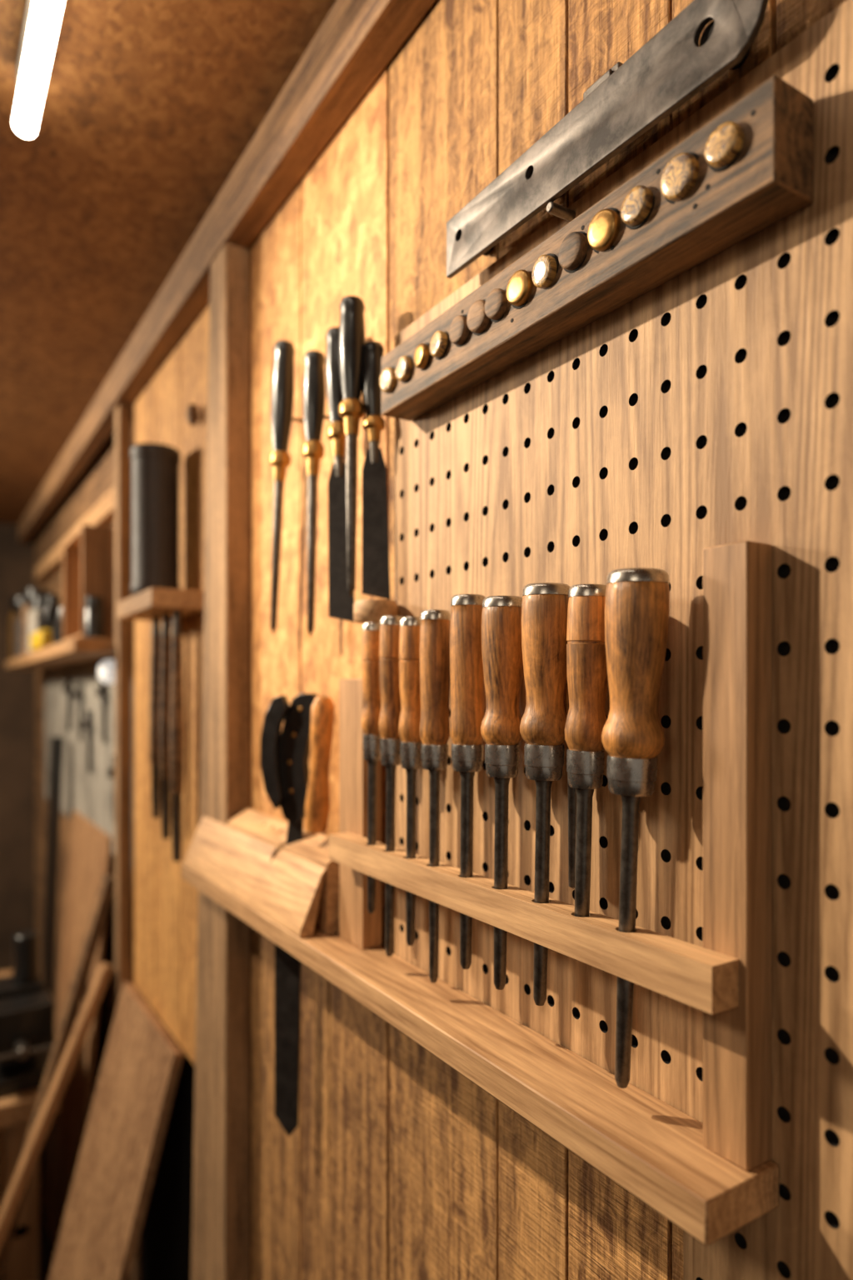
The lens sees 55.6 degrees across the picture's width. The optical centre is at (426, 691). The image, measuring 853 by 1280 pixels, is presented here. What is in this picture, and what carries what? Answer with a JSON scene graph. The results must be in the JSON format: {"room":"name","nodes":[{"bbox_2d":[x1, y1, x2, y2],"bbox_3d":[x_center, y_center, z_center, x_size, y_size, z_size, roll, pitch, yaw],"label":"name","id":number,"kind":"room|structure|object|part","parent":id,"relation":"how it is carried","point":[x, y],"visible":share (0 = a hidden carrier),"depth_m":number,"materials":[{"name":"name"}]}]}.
{"room":"woodworking shop","nodes":[
{"label":"woodworking shop","id":0,"kind":"room"},
{"bbox_2d":[0,523,34,971],"bbox_3d":[-2.914,0.407,2.566,3.050,2.185,0.050,0,0,-32],"label":"wall","id":1,"kind":"structure","parent":0,"point":[17,560],"depth_m":3.31,"materials":[{"name":"paint"}]},
{"bbox_2d":[0,1188,54,1279],"bbox_3d":[-1.335,1.515,0.074,3.060,0.030,5.950,0,0,-32],"label":"floor","id":2,"kind":"structure","parent":0,"point":[46,1249],"depth_m":2.18,"materials":[{"name":"concrete"}]},
{"bbox_2d":[0,969,60,1279],"bbox_3d":[-1.399,1.210,2.085,0.700,0.579,0.980,0,0,-32],"label":"workbench","id":3,"kind":"object","parent":2,"relation":"on","point":[17,1110],"visible":0.54,"depth_m":1.85,"materials":[{"name":"brown wood"}]},
{"bbox_2d":[0,930,54,1097],"bbox_3d":[-0.995,0.760,1.932,0.180,0.320,0.370,0,0,-32],"label":"bench vise","id":4,"kind":"object","parent":3,"relation":"on","point":[27,1009],"visible":0.84,"depth_m":1.87,"materials":[{"name":"metal"}]},
{"bbox_2d":[39,736,63,1189],"bbox_3d":[-1.156,0.818,2.469,0.080,1.359,0.050,0,0,-32],"label":"tube","id":5,"kind":"object","parent":2,"relation":"on","point":[57,742],"visible":0.58,"depth_m":2.45,"materials":[{"name":"black metal"}]},
{"bbox_2d":[0,961,113,1249],"bbox_3d":[-0.843,1.040,1.632,0.392,0.914,0.040,0,0,-32],"label":"batten","id":6,"kind":"object","parent":2,"relation":"on","point":[31,1152],"visible":1,"depth_m":1.66,"materials":[{"name":"brown wood"}]},
{"bbox_2d":[0,874,114,1279],"bbox_3d":[-0.845,0.956,1.740,0.330,1.083,0.045,0,0,-32],"label":"batten","id":7,"kind":"object","parent":2,"relation":"on","point":[74,998],"visible":0.67,"depth_m":1.77,"materials":[{"name":"brown wood"}]},
{"bbox_2d":[40,810,112,1252],"bbox_3d":[-0.960,0.929,2.196,0.100,1.139,0.540,0,0,-32],"label":"wooden board","id":8,"kind":"object","parent":2,"relation":"on","point":[90,852],"visible":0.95,"depth_m":2.17,"materials":[{"name":"brown wood"}]},
{"bbox_2d":[47,981,184,1279],"bbox_3d":[-0.620,1.054,1.477,0.242,0.887,0.399,0,0,-32],"label":"wooden board","id":9,"kind":"object","parent":2,"relation":"on","point":[103,1219],"visible":1,"depth_m":1.48,"materials":[{"name":"brown wood"}]},
{"bbox_2d":[0,0,336,524],"bbox_3d":[-1.335,-0.700,0.074,3.060,0.030,5.950,0,0,-32],"label":"ceiling","id":10,"kind":"structure","parent":0,"point":[150,107],"depth_m":1.06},
{"bbox_2d":[11,0,64,138],"bbox_3d":[-0.252,-0.655,0.592,0.026,0.060,0.770,0,0,-32],"label":"tube light","id":11,"kind":"object","parent":10,"relation":"attached to","point":[42,19],"visible":1,"depth_m":0.81,"materials":[{"name":"white plastic"}]},
{"bbox_2d":[35,0,846,1279],"bbox_3d":[-0.053,0.407,0.865,0.057,2.185,5.920,0,0,-32],"label":"wall","id":12,"kind":"structure","parent":0,"point":[396,1165],"depth_m":0.85,"materials":[{"name":"brown wood"}]},
{"bbox_2d":[5,637,114,669],"bbox_3d":[-1.103,-0.100,2.399,0.134,0.030,1.565,0,0,-32],"label":"shelf","id":13,"kind":"object","parent":12,"relation":"attached to","point":[74,650],"visible":0.8,"depth_m":1.99,"materials":[{"name":"brown wood"}]},
{"bbox_2d":[9,596,23,659],"bbox_3d":[-1.442,-0.226,2.898,0.100,0.220,0.100,0,0,-32],"label":"glass jar","id":14,"kind":"object","parent":13,"relation":"on","point":[14,600],"visible":0.29,"depth_m":2.86,"materials":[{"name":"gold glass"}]},
{"bbox_2d":[13,603,24,657],"bbox_3d":[-1.351,-0.205,2.754,0.100,0.180,0.100,0,0,-32],"label":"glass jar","id":15,"kind":"object","parent":13,"relation":"on","point":[17,621],"visible":0.26,"depth_m":2.71,"materials":[{"name":"clear glass"}]},
{"bbox_2d":[21,588,50,654],"bbox_3d":[-1.250,-0.221,2.593,0.090,0.210,0.090,0,0,-32],"label":"glass jar","id":16,"kind":"object","parent":13,"relation":"on","point":[27,592],"visible":0.37,"depth_m":2.56,"materials":[{"name":"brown glass"}]},
{"bbox_2d":[27,595,45,653],"bbox_3d":[-1.164,-0.201,2.458,0.090,0.170,0.090,0,0,-32],"label":"glass jar","id":17,"kind":"object","parent":13,"relation":"on","point":[37,603],"visible":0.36,"depth_m":2.42,"materials":[{"name":"clear glass"}]},
{"bbox_2d":[30,594,60,651],"bbox_3d":[-1.043,-0.193,2.239,0.075,0.154,0.220,0,0,-32],"label":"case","id":18,"kind":"object","parent":13,"relation":"on","point":[47,616],"visible":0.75,"depth_m":2.17,"materials":[{"name":"yellow plastic"}]},
{"bbox_2d":[50,605,63,644],"bbox_3d":[-0.934,-0.171,2.089,0.068,0.110,0.068,0,0,-32],"label":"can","id":19,"kind":"object","parent":13,"relation":"on","point":[57,629],"visible":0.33,"depth_m":2.06,"materials":[{"name":"metal"}]},
{"bbox_2d":[63,525,114,640],"bbox_3d":[-0.807,-0.243,1.926,0.070,0.254,0.280,0,0,-32],"label":"cubby","id":20,"kind":"object","parent":13,"relation":"on","point":[89,552],"visible":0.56,"depth_m":1.82,"materials":[{"name":"brown wood"}]},
{"bbox_2d":[85,595,104,638],"bbox_3d":[-0.721,-0.161,1.756,0.040,0.090,0.040,0,0,-32],"label":"glass jar","id":21,"kind":"object","parent":13,"relation":"on","point":[94,611],"visible":0.84,"depth_m":1.74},
{"bbox_2d":[35,485,114,581],"bbox_3d":[-1.061,-0.445,2.425,0.034,0.050,1.565,0,0,-32],"label":"trim","id":22,"kind":"structure","parent":12,"relation":"attached to","point":[102,514],"depth_m":2.17,"materials":[{"name":"brown wood"}]},
{"bbox_2d":[44,659,114,854],"bbox_3d":[-1.037,0.160,2.414,0.006,0.480,1.510,0,0,-32],"label":"painted panel","id":23,"kind":"object","parent":12,"relation":"attached to","point":[91,795],"visible":0.51,"depth_m":2.35,"materials":[{"name":"beige paint"}]},
{"bbox_2d":[62,675,72,730],"bbox_3d":[-1.108,0.035,2.493,0.027,0.169,0.080,0,0,-32],"label":"pliers","id":24,"kind":"object","parent":23,"relation":"hanging from","point":[67,688],"visible":1,"depth_m":2.48,"materials":[{"name":"metal"}]},
{"bbox_2d":[72,681,84,740],"bbox_3d":[-1.001,0.055,2.324,0.027,0.169,0.080,0,0,-32],"label":"pliers","id":25,"kind":"object","parent":23,"relation":"hanging from","point":[79,694],"visible":0.98,"depth_m":2.31,"materials":[{"name":"metal"}]},
{"bbox_2d":[81,710,94,773],"bbox_3d":[-0.921,0.135,2.197,0.027,0.169,0.080,0,0,-32],"label":"pliers","id":26,"kind":"object","parent":23,"relation":"hanging from","point":[88,724],"visible":1,"depth_m":2.18,"materials":[{"name":"metal"}]},
{"bbox_2d":[95,679,108,744],"bbox_3d":[-0.815,0.045,2.028,0.027,0.169,0.080,0,0,-32],"label":"pliers","id":27,"kind":"object","parent":23,"relation":"hanging from","point":[102,691],"visible":0.92,"depth_m":2.01,"materials":[{"name":"metal"}]},
{"bbox_2d":[98,660,114,684],"bbox_3d":[-0.712,-0.045,1.833,0.062,0.056,0.056,0,0,-32],"label":"wall lamp","id":28,"kind":"object","parent":23,"relation":"attached to","point":[107,668],"visible":0.55,"depth_m":1.81,"materials":[{"name":"white"}]},
{"bbox_2d":[107,755,114,824],"bbox_3d":[-0.734,0.235,1.901,0.027,0.169,0.080,0,0,-32],"label":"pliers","id":29,"kind":"object","parent":23,"relation":"hanging from","point":[111,771],"visible":0.33,"depth_m":1.90,"materials":[{"name":"metal"}]},
{"bbox_2d":[115,404,132,1279],"bbox_3d":[-0.648,0.446,1.728,0.028,2.106,0.045,0,0,-32],"label":"trim","id":30,"kind":"structure","parent":12,"relation":"attached to","point":[123,413],"depth_m":1.71,"materials":[{"name":"brown wood"}]},
{"bbox_2d":[117,587,204,620],"bbox_3d":[-0.444,-0.143,1.348,0.088,0.030,0.246,0,0,-32],"label":"wall shelf","id":31,"kind":"object","parent":12,"relation":"attached to","point":[152,602],"visible":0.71,"depth_m":1.26,"materials":[{"name":"brown wood"}]},
{"bbox_2d":[149,616,160,818],"bbox_3d":[-0.461,0.044,1.377,0.022,0.342,0.022,0,0,-32],"label":"chisel","id":32,"kind":"object","parent":31,"relation":"hanging from","point":[156,628],"visible":0.85,"depth_m":1.37,"materials":[{"name":"metal"}]},
{"bbox_2d":[130,443,179,595],"bbox_3d":[-0.453,-0.281,1.352,0.079,0.246,0.079,0,0,-32],"label":"tube","id":33,"kind":"object","parent":31,"relation":"on","point":[155,467],"visible":0.8,"depth_m":1.32,"materials":[{"name":"black metal"}]},
{"bbox_2d":[159,613,171,839],"bbox_3d":[-0.426,0.057,1.322,0.022,0.367,0.022,0,0,-32],"label":"chisel","id":34,"kind":"object","parent":31,"relation":"hanging from","point":[166,639],"visible":0.86,"depth_m":1.31,"materials":[{"name":"metal"}]},
{"bbox_2d":[170,610,184,861],"bbox_3d":[-0.391,0.069,1.267,0.022,0.392,0.022,0,0,-32],"label":"chisel","id":35,"kind":"object","parent":31,"relation":"hanging from","point":[177,712],"visible":1,"depth_m":1.26,"materials":[{"name":"metal"}]},
{"bbox_2d":[185,404,199,425],"bbox_3d":[-0.376,-0.445,1.300,0.022,0.030,0.021,0,0,-32],"label":"knob","id":36,"kind":"object","parent":12,"relation":"attached to","point":[192,415],"visible":1,"depth_m":1.29,"materials":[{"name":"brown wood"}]},
{"bbox_2d":[190,242,249,1279],"bbox_3d":[-0.310,0.446,1.185,0.036,2.106,0.204,0,0,-32],"label":"trim","id":37,"kind":"structure","parent":12,"relation":"attached to","point":[221,1179],"depth_m":1.11,"materials":[{"name":"brown wood"}]},
{"bbox_2d":[17,0,435,544],"bbox_3d":[-0.086,-0.646,0.827,0.038,0.076,5.890,0,0,-32],"label":"trim","id":38,"kind":"structure","parent":12,"relation":"attached to","point":[357,40],"depth_m":0.99,"materials":[{"name":"brown wood"}]},
{"bbox_2d":[269,340,304,634],"bbox_3d":[-0.169,-0.236,0.943,0.050,0.338,0.036,0,0,23],"label":"file","id":39,"kind":"object","parent":12,"relation":"attached to","point":[282,391],"visible":0.95,"depth_m":0.94,"materials":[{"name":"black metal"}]},
{"bbox_2d":[260,693,318,1136],"bbox_3d":[-0.152,0.253,0.911,0.069,0.502,0.025,0,0,11],"label":"knife","id":40,"kind":"object","parent":12,"relation":"hanging from","point":[285,755],"visible":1,"depth_m":0.91,"materials":[{"name":"black metal"}]},
{"bbox_2d":[302,350,330,636],"bbox_3d":[-0.114,-0.211,0.870,0.040,0.304,0.027,0,0,-32],"label":"file","id":41,"kind":"object","parent":12,"relation":"attached to","point":[314,379],"visible":0.94,"depth_m":0.86,"materials":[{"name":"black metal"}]},
{"bbox_2d":[325,326,354,622],"bbox_3d":[-0.085,-0.220,0.823,0.036,0.299,0.027,0,0,-12],"label":"chisel","id":42,"kind":"object","parent":12,"relation":"attached to","point":[341,603],"visible":0.71,"depth_m":0.81,"materials":[{"name":"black metal"}]},
{"bbox_2d":[338,295,365,597],"bbox_3d":[-0.059,-0.230,0.771,0.053,0.282,0.026,0,0,-32],"label":"file","id":43,"kind":"object","parent":12,"relation":"attached to","point":[352,340],"visible":0.98,"depth_m":0.76,"materials":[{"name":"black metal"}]},
{"bbox_2d":[181,862,779,1245],"bbox_3d":[-0.084,0.257,0.790,0.058,0.022,0.912,0,0,-32],"label":"wall shelf","id":44,"kind":"object","parent":12,"relation":"attached to","point":[655,1151],"visible":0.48,"depth_m":0.51,"materials":[{"name":"brown wood"}]},
{"bbox_2d":[185,808,339,938],"bbox_3d":[-0.210,0.202,0.991,0.058,0.087,0.410,0,0,-32],"label":"wood block","id":45,"kind":"object","parent":44,"relation":"on","point":[295,886],"visible":0.77,"depth_m":0.91,"materials":[{"name":"brown wood"}]},
{"bbox_2d":[305,695,334,832],"bbox_3d":[-0.114,0.077,0.860,0.028,0.146,0.037,0,0,-32],"label":"handle","id":46,"kind":"object","parent":45,"relation":"on","point":[317,806],"visible":1,"depth_m":0.85,"materials":[{"name":"brown wood"}]},
{"bbox_2d":[339,540,771,1170],"bbox_3d":[0.047,0.084,0.618,0.021,0.323,0.471,0,0,-32],"label":"rack","id":47,"kind":"object","parent":44,"relation":"on","point":[737,576],"visible":0.86,"depth_m":0.42,"materials":[{"name":"brown wood"}]},
{"bbox_2d":[361,622,381,913],"bbox_3d":[-0.049,0.069,0.729,0.020,0.262,0.021,0,0,-32],"label":"chisel","id":48,"kind":"object","parent":47,"relation":"in","point":[371,631],"visible":0.78,"depth_m":0.72,"materials":[{"name":"wood"}]},
{"bbox_2d":[379,615,402,956],"bbox_3d":[-0.030,0.082,0.700,0.022,0.295,0.023,0,0,-32],"label":"chisel","id":49,"kind":"object","parent":47,"relation":"in","point":[391,709],"visible":0.84,"depth_m":0.69,"materials":[{"name":"wood"}]},
{"bbox_2d":[399,616,422,945],"bbox_3d":[-0.012,0.075,0.671,0.022,0.273,0.022,0,0,-32],"label":"chisel","id":50,"kind":"object","parent":47,"relation":"in","point":[409,641],"visible":0.83,"depth_m":0.66,"materials":[{"name":"wood"}]},
{"bbox_2d":[420,610,450,982],"bbox_3d":[0.007,0.083,0.641,0.025,0.295,0.025,0,0,-14],"label":"chisel","id":51,"kind":"object","parent":47,"relation":"in","point":[435,676],"visible":0.98,"depth_m":0.63,"materials":[{"name":"wood"}]},
{"bbox_2d":[450,594,485,969],"bbox_3d":[0.031,0.068,0.603,0.028,0.279,0.028,0,0,-15],"label":"chisel","id":52,"kind":"object","parent":47,"relation":"in","point":[467,684],"visible":0.88,"depth_m":0.59,"materials":[{"name":"wood"}]},
{"bbox_2d":[480,595,523,989],"bbox_3d":[0.054,0.072,0.567,0.031,0.276,0.032,0,0,-32],"label":"chisel","id":53,"kind":"object","parent":47,"relation":"in","point":[502,649],"visible":0.92,"depth_m":0.56,"materials":[{"name":"wood"}]},
{"bbox_2d":[329,832,739,1014],"bbox_3d":[0.033,0.150,0.599,0.021,0.024,0.445,0,0,-32],"label":"rail","id":54,"kind":"object","parent":47,"relation":"attached to","point":[706,980],"depth_m":0.50,"materials":[{"name":"brown wood"}]},
{"bbox_2d":[520,582,570,1005],"bbox_3d":[0.078,0.068,0.528,0.033,0.276,0.035,0,0,-32],"label":"chisel","id":55,"kind":"object","parent":47,"relation":"in","point":[544,605],"visible":0.89,"depth_m":0.52,"materials":[{"name":"wood"}]},
{"bbox_2d":[564,679,576,889],"bbox_3d":[0.097,0.055,0.532,0.014,0.150,0.014,0,0,-32],"label":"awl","id":56,"kind":"object","parent":47,"relation":"hanging from","point":[572,791],"visible":0.29,"depth_m":0.53,"materials":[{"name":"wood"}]},
{"bbox_2d":[565,584,608,917],"bbox_3d":[0.099,0.045,0.496,0.026,0.220,0.029,0,0,-32],"label":"chisel","id":57,"kind":"object","parent":47,"relation":"in","point":[587,669],"visible":0.89,"depth_m":0.49,"materials":[{"name":"wood"}]},
{"bbox_2d":[601,567,669,1088],"bbox_3d":[0.119,0.080,0.463,0.036,0.299,0.039,0,0,-32],"label":"chisel","id":58,"kind":"object","parent":47,"relation":"in","point":[637,600],"visible":1,"depth_m":0.45,"materials":[{"name":"wood"}]},
{"bbox_2d":[353,0,852,1279],"bbox_3d":[0.165,0.033,0.416,0.049,0.734,0.823,0,0,-32],"label":"pegboard","id":59,"kind":"object","parent":12,"relation":"attached to","point":[713,407],"depth_m":0.47,"materials":[{"name":"brown wood"}]},
{"bbox_3d":[-0.046,-0.073,0.745,0.042,0.019,0.041,0,0,-32],"label":"wooden knob","id":60,"kind":"part","parent":59,"relation":"part of","materials":[{"name":"brown wood"}]},
{"bbox_2d":[361,340,390,599],"bbox_3d":[-0.045,-0.207,0.762,0.034,0.242,0.024,0,0,-11],"label":"chisel","id":61,"kind":"object","parent":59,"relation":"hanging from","point":[376,567],"visible":0.96,"depth_m":0.76,"materials":[{"name":"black metal"}]},
{"bbox_2d":[381,75,814,421],"bbox_3d":[0.077,-0.270,0.560,0.032,0.052,0.389,0,0,-32],"label":"rail","id":62,"kind":"object","parent":59,"relation":"attached to","point":[772,178],"visible":0.88,"depth_m":0.46,"materials":[{"name":"brown wood"}]},
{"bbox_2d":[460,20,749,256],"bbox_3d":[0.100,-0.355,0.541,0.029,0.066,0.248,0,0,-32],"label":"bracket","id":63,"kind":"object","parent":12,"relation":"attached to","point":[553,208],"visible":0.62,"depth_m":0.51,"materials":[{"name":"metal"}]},
{"bbox_2d":[446,0,769,278],"bbox_3d":[0.094,-0.352,0.526,0.004,0.050,0.287,0,0,-32],"label":"bar","id":64,"kind":"object","parent":63,"relation":"attached to","point":[672,67],"visible":1,"depth_m":0.49,"materials":[{"name":"silver metal"}]}
]}

